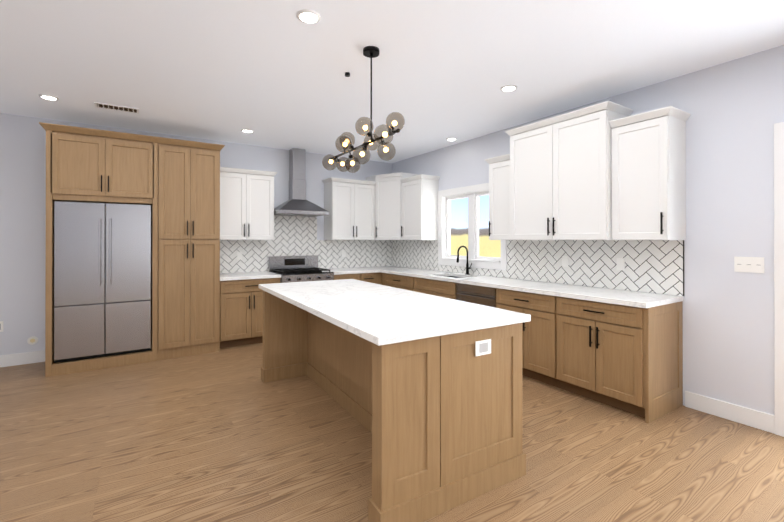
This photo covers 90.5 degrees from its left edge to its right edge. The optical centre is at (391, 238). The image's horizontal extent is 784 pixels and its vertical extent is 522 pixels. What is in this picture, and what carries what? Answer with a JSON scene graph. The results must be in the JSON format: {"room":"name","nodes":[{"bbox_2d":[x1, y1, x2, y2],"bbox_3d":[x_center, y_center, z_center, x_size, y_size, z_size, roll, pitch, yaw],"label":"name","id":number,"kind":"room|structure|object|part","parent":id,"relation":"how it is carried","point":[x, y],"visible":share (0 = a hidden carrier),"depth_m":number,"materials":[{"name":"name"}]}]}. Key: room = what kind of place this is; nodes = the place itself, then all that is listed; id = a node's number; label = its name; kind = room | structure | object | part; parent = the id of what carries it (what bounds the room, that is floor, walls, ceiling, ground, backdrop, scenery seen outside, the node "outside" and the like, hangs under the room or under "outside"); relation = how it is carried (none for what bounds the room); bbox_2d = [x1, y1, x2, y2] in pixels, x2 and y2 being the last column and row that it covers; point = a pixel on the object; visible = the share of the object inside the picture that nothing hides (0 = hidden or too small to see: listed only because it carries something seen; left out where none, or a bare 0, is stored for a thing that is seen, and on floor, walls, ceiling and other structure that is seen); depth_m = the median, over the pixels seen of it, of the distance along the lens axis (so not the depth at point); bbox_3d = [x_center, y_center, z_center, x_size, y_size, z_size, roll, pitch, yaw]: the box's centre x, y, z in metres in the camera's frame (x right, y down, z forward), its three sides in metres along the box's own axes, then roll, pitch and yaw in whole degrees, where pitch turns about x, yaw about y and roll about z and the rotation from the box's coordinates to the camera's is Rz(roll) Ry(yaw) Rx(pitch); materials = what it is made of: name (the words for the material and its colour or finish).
{"room":"kitchen","nodes":[
{"label":"kitchen","id":0,"kind":"room"},
{"bbox_2d":[0,113,391,354],"bbox_3d":[-3.150,0.016,5.059,7.720,2.770,0.150,0,0,-33],"label":"wall","id":1,"kind":"structure","parent":0,"point":[22,216],"depth_m":4.38,"materials":[{"name":"white paint"}]},
{"bbox_2d":[0,321,2,331],"bbox_3d":[-4.276,0.957,4.230,0.070,0.115,0.006,0,0,-33],"label":"electrical outlet","id":2,"kind":"object","parent":1,"relation":"attached to","point":[1,322],"depth_m":4.24,"materials":[{"name":"white plastic"}]},
{"bbox_2d":[0,350,44,366],"bbox_3d":[-5.041,1.333,3.728,2.800,0.130,0.016,0,0,-33],"label":"baseboard","id":3,"kind":"structure","parent":1,"relation":"attached to","point":[22,358],"depth_m":4.33,"materials":[{"name":"white wood"}]},
{"bbox_2d":[27,336,37,344],"bbox_3d":[-4.044,1.144,4.376,0.090,0.089,0.012,0,0,-33],"label":"electrical outlet","id":4,"kind":"object","parent":1,"relation":"attached to","point":[32,340],"depth_m":4.37,"materials":[{"name":"white plastic"}]},
{"bbox_2d":[47,123,154,205],"bbox_3d":[-3.278,-0.774,4.481,0.900,0.748,0.679,0,0,-33],"label":"upper cabinet","id":5,"kind":"object","parent":1,"relation":"attached to","point":[91,166],"depth_m":4.17,"materials":[{"name":"brown wood"}]},
{"bbox_2d":[220,167,276,239],"bbox_3d":[-2.062,-0.465,5.458,0.803,0.965,0.365,0,0,-33],"label":"upper cabinet","id":6,"kind":"object","parent":1,"relation":"attached to","point":[246,204],"visible":0.94,"depth_m":5.33,"materials":[{"name":"white wood"}]},
{"bbox_2d":[274,148,328,216],"bbox_3d":[-1.391,-0.859,5.815,0.750,1.012,0.500,0,0,-33],"label":"range hood","id":7,"kind":"object","parent":1,"relation":"attached to","point":[297,203],"visible":0.94,"depth_m":5.86,"materials":[{"name":"silver metal"}]},
{"bbox_2d":[220,215,391,272],"bbox_3d":[-1.250,0.079,6.197,2.971,0.860,0.008,0,0,-33],"label":"tile backsplash","id":8,"kind":"structure","parent":1,"relation":"attached to","point":[295,235],"depth_m":6.08,"materials":[{"name":"white tile"}]},
{"bbox_2d":[237,252,241,259],"bbox_3d":[-2.187,0.245,5.578,0.072,0.115,0.005,0,0,-33],"label":"outlet","id":9,"kind":"object","parent":8,"relation":"attached to","point":[239,254],"depth_m":5.58,"materials":[{"name":"white plastic"}]},
{"bbox_2d":[322,177,375,239],"bbox_3d":[-0.698,-0.463,6.345,0.801,0.965,0.365,0,0,-33],"label":"upper cabinet","id":10,"kind":"object","parent":1,"relation":"attached to","point":[349,205],"visible":1,"depth_m":6.20,"materials":[{"name":"white wood"}]},
{"bbox_2d":[0,343,783,521],"bbox_3d":[-0.703,1.442,1.291,7.720,0.100,9.130,0,0,-33],"label":"floor","id":11,"kind":"structure","parent":0,"point":[225,435],"depth_m":2.50,"materials":[{"name":"brown wood"}]},
{"bbox_2d":[54,201,150,362],"bbox_3d":[-3.266,0.446,4.457,0.846,1.662,0.688,0,0,-33],"label":"refrigerator","id":12,"kind":"object","parent":11,"relation":"on","point":[102,279],"visible":1,"depth_m":4.19,"materials":[{"name":"silver metal"}]},
{"bbox_2d":[151,138,222,361],"bbox_3d":[-2.615,0.127,4.910,0.715,2.548,0.679,0,0,-33],"label":"tall cabinet","id":13,"kind":"object","parent":11,"relation":"on","point":[174,184],"depth_m":4.62,"materials":[{"name":"brown wood"}]},
{"bbox_2d":[220,278,279,348],"bbox_3d":[-1.996,0.965,5.325,0.773,0.873,0.654,0,0,-33],"label":"base cabinet","id":14,"kind":"object","parent":11,"relation":"on","point":[241,312],"visible":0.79,"depth_m":5.03,"materials":[{"name":"brown wood"}]},
{"bbox_2d":[220,272,280,280],"bbox_3d":[-2.000,0.507,5.329,0.770,0.040,0.645,0,0,-33],"label":"countertop","id":15,"kind":"structure","parent":14,"relation":"on","point":[242,276],"depth_m":5.15,"materials":[{"name":"stone"}]},
{"bbox_2d":[269,255,333,282],"bbox_3d":[-1.327,0.833,5.711,0.762,1.140,0.713,0,0,-33],"label":"range","id":16,"kind":"object","parent":11,"relation":"on","point":[288,269],"visible":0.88,"depth_m":5.76,"materials":[{"name":"silver metal"}]},
{"bbox_2d":[297,307,328,393],"bbox_3d":[-0.475,0.947,3.820,0.601,0.904,0.756,0,0,-33],"label":"base cabinet","id":17,"kind":"object","parent":11,"relation":"on","point":[312,330],"depth_m":3.87,"materials":[{"name":"brown wood"}]},
{"bbox_2d":[259,279,530,345],"bbox_3d":[-0.255,0.471,3.092,1.118,0.040,2.501,0,0,-33],"label":"countertop","id":18,"kind":"structure","parent":17,"relation":"on","point":[377,314],"depth_m":2.44,"materials":[{"name":"stone"}]},
{"bbox_2d":[334,273,361,280],"bbox_3d":[-0.843,0.967,6.095,0.460,0.872,0.620,0,0,-33],"label":"base cabinet","id":19,"kind":"object","parent":11,"relation":"on","point":[342,276],"depth_m":5.86,"materials":[{"name":"brown wood"}]},
{"bbox_2d":[329,322,372,437],"bbox_3d":[-0.067,0.945,3.194,0.601,0.904,0.739,0,0,-33],"label":"base cabinet","id":20,"kind":"object","parent":11,"relation":"on","point":[350,355],"depth_m":3.09,"materials":[{"name":"brown wood"}]},
{"bbox_2d":[362,273,377,283],"bbox_3d":[-0.541,0.968,6.291,0.260,0.872,0.620,0,0,-33],"label":"base cabinet","id":21,"kind":"object","parent":11,"relation":"on","point":[375,278],"depth_m":6.06,"materials":[{"name":"brown wood"}]},
{"bbox_2d":[378,272,381,284],"bbox_3d":[-0.136,0.968,6.566,0.718,0.872,0.600,0,0,-33],"label":"base cabinet","id":22,"kind":"object","parent":11,"relation":"on","point":[379,273],"depth_m":6.18,"materials":[{"name":"brown wood"}]},
{"bbox_2d":[330,266,407,274],"bbox_3d":[-0.425,0.509,6.353,1.435,0.040,0.645,0,0,-33],"label":"countertop","id":23,"kind":"structure","parent":22,"relation":"on","point":[337,271],"depth_m":6.19,"materials":[{"name":"stone"}]},
{"bbox_2d":[382,273,449,297],"bbox_3d":[0.350,0.967,5.908,0.620,0.872,0.798,0,0,-33],"label":"base cabinet","id":24,"kind":"object","parent":11,"relation":"on","point":[446,289],"depth_m":5.32,"materials":[{"name":"brown wood"}]},
{"bbox_2d":[380,268,682,307],"bbox_3d":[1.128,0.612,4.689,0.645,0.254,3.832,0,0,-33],"label":"countertop","id":25,"kind":"structure","parent":24,"relation":"on","point":[627,298],"depth_m":3.78,"materials":[{"name":"stone"}]},
{"bbox_2d":[456,246,471,274],"bbox_3d":[0.972,0.289,5.233,0.224,0.395,0.111,0,0,-33],"label":"faucet","id":26,"kind":"object","parent":25,"relation":"on","point":[467,267],"visible":1,"depth_m":5.27,"materials":[{"name":"black metal"}]},
{"bbox_2d":[373,323,520,501],"bbox_3d":[0.335,0.943,2.575,0.601,0.904,0.738,0,0,-33],"label":"island end panel","id":27,"kind":"object","parent":11,"relation":"on","point":[439,418],"depth_m":2.03,"materials":[{"name":"brown wood"}]},
{"bbox_2d":[455,283,496,307],"bbox_3d":[1.169,0.964,4.585,0.648,0.871,0.612,0,0,-33],"label":"dishwasher","id":28,"kind":"object","parent":11,"relation":"on","point":[481,295],"visible":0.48,"depth_m":4.40,"materials":[{"name":"silver metal"}]},
{"bbox_2d":[496,288,551,384],"bbox_3d":[1.565,0.962,4.039,0.620,0.872,0.723,0,0,-33],"label":"base cabinet","id":29,"kind":"object","parent":11,"relation":"on","point":[536,333],"depth_m":3.78,"materials":[{"name":"brown wood"}]},
{"bbox_2d":[552,296,682,423],"bbox_3d":[1.971,0.961,3.415,0.620,0.872,0.765,0,0,-33],"label":"base cabinet","id":30,"kind":"object","parent":11,"relation":"on","point":[629,359],"depth_m":3.17,"materials":[{"name":"brown wood"}]},
{"bbox_2d":[0,0,783,162],"bbox_3d":[-0.703,-1.428,1.299,7.720,0.100,9.130,0,0,-33],"label":"ceiling","id":31,"kind":"structure","parent":0,"point":[270,73],"depth_m":3.00,"materials":[{"name":"white paint"}]},
{"bbox_2d":[39,94,58,99],"bbox_3d":[-3.320,-1.367,3.765,0.148,0.010,0.148,0,0,-42],"label":"recessed light","id":32,"kind":"object","parent":31,"relation":"in","point":[49,97],"depth_m":3.75,"materials":[{"name":"white"}]},
{"bbox_2d":[94,102,138,113],"bbox_3d":[-2.873,-1.367,4.068,0.380,0.008,0.170,0,0,-33],"label":"ceiling vent","id":33,"kind":"object","parent":31,"relation":"in","point":[115,107],"visible":0.98,"depth_m":4.06,"materials":[{"name":"white metal"}]},
{"bbox_2d":[241,129,253,132],"bbox_3d":[-1.831,-1.364,4.924,0.148,0.010,0.148,0,0,-42],"label":"recessed light","id":34,"kind":"object","parent":31,"relation":"in","point":[243,130],"depth_m":4.90,"materials":[{"name":"white"}]},
{"bbox_2d":[296,9,320,23],"bbox_3d":[-0.515,-1.371,2.404,0.148,0.010,0.148,0,0,12],"label":"recessed light","id":35,"kind":"object","parent":31,"relation":"in","point":[308,16],"depth_m":2.39,"materials":[{"name":"white"}]},
{"bbox_2d":[322,46,404,172],"bbox_3d":[-0.246,-0.953,2.978,0.328,0.842,1.099,0,0,-33],"label":"chandelier","id":36,"kind":"object","parent":31,"relation":"hanging from","point":[370,52],"visible":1,"depth_m":2.83,"materials":[{"name":"glass"}]},
{"bbox_2d":[500,85,516,91],"bbox_3d":[1.062,-1.368,3.537,0.148,0.010,0.148,0,0,-42],"label":"recessed light","id":37,"kind":"object","parent":31,"relation":"in","point":[506,88],"depth_m":3.53,"materials":[{"name":"white"}]},
{"bbox_2d":[392,45,783,414],"bbox_3d":[2.471,0.012,3.358,0.150,2.770,8.830,0,0,-33],"label":"wall","id":38,"kind":"structure","parent":0,"point":[734,108],"depth_m":3.04,"materials":[{"name":"white paint"}]},
{"bbox_2d":[366,172,417,239],"bbox_3d":[-0.024,-0.518,6.534,0.569,1.075,0.783,0,0,-33],"label":"upper cabinet","id":39,"kind":"object","parent":38,"relation":"attached to","point":[388,206],"visible":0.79,"depth_m":6.31,"materials":[{"name":"white wood"}]},
{"bbox_2d":[400,174,439,239],"bbox_3d":[0.427,-0.464,6.027,0.365,0.965,0.551,0,0,-33],"label":"upper cabinet","id":40,"kind":"object","parent":38,"relation":"attached to","point":[420,207],"visible":0.94,"depth_m":5.87,"materials":[{"name":"white wood"}]},
{"bbox_2d":[438,183,506,269],"bbox_3d":[1.108,-0.168,5.395,0.145,1.120,1.310,0,0,-33],"label":"window","id":41,"kind":"structure","parent":38,"relation":"in","point":[476,263],"depth_m":5.42,"materials":[{"name":"white"}]},
{"bbox_3d":[1.136,-0.172,5.412,0.080,0.908,1.106,0,0,-33],"label":"window sash","id":42,"kind":"part","parent":41,"relation":"part of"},
{"bbox_2d":[485,154,509,239],"bbox_3d":[1.368,-0.468,4.579,0.365,0.965,0.403,0,0,-33],"label":"upper cabinet","id":43,"kind":"object","parent":38,"relation":"attached to","point":[499,197],"visible":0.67,"depth_m":4.51,"materials":[{"name":"white wood"}]},
{"bbox_2d":[392,240,683,295],"bbox_3d":[1.222,0.248,5.128,0.010,0.472,4.476,0,0,-33],"label":"tile backsplash","id":44,"kind":"structure","parent":38,"relation":"attached to","point":[654,266],"depth_m":3.97,"materials":[{"name":"white tile"}]},
{"bbox_2d":[562,256,567,266],"bbox_3d":[1.848,0.241,4.151,0.005,0.115,0.072,0,0,-33],"label":"outlet","id":45,"kind":"object","parent":44,"relation":"attached to","point":[564,258],"depth_m":4.15,"materials":[{"name":"white plastic"}]},
{"bbox_2d":[617,258,624,270],"bbox_3d":[2.158,0.240,3.673,0.005,0.115,0.072,0,0,-33],"label":"outlet","id":46,"kind":"object","parent":44,"relation":"attached to","point":[620,263],"depth_m":3.66,"materials":[{"name":"white plastic"}]},
{"bbox_2d":[505,101,632,239],"bbox_3d":[1.739,-0.589,3.945,0.435,1.205,1.130,0,0,-33],"label":"upper cabinet","id":47,"kind":"object","parent":38,"relation":"attached to","point":[560,177],"visible":0.98,"depth_m":3.75,"materials":[{"name":"white wood"}]},
{"bbox_2d":[609,106,690,239],"bbox_3d":[2.188,-0.511,3.317,0.365,1.045,0.478,0,0,-33],"label":"upper cabinet","id":48,"kind":"object","parent":38,"relation":"attached to","point":[648,175],"visible":1,"depth_m":3.21,"materials":[{"name":"white wood"}]},
{"bbox_2d":[685,391,774,433],"bbox_3d":[3.626,1.327,1.425,0.016,0.130,4.335,0,0,-33],"label":"baseboard","id":49,"kind":"structure","parent":38,"relation":"attached to","point":[764,421],"depth_m":2.98,"materials":[{"name":"white wood"}]},
{"bbox_2d":[734,257,763,272],"bbox_3d":[2.667,0.193,2.907,0.008,0.115,0.170,0,0,-33],"label":"switch plate","id":50,"kind":"object","parent":38,"relation":"attached to","point":[750,264],"visible":1,"depth_m":2.90,"materials":[{"name":"white plastic"}]},
{"bbox_2d":[774,122,783,436],"bbox_3d":[3.337,0.283,2.006,0.170,2.220,1.960,0,0,-33],"label":"door frame","id":51,"kind":"structure","parent":38,"relation":"attached to","point":[779,278],"depth_m":2.76,"materials":[{"name":"white wood"}]},
{"label":"outside","id":52,"kind":"structure","parent":0,"visible":0},
{"bbox_2d":[450,195,500,256],"bbox_3d":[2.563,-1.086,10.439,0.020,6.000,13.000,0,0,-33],"label":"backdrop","id":53,"kind":"structure","parent":52,"point":[460,237],"depth_m":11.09,"materials":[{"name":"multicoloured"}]}
]}

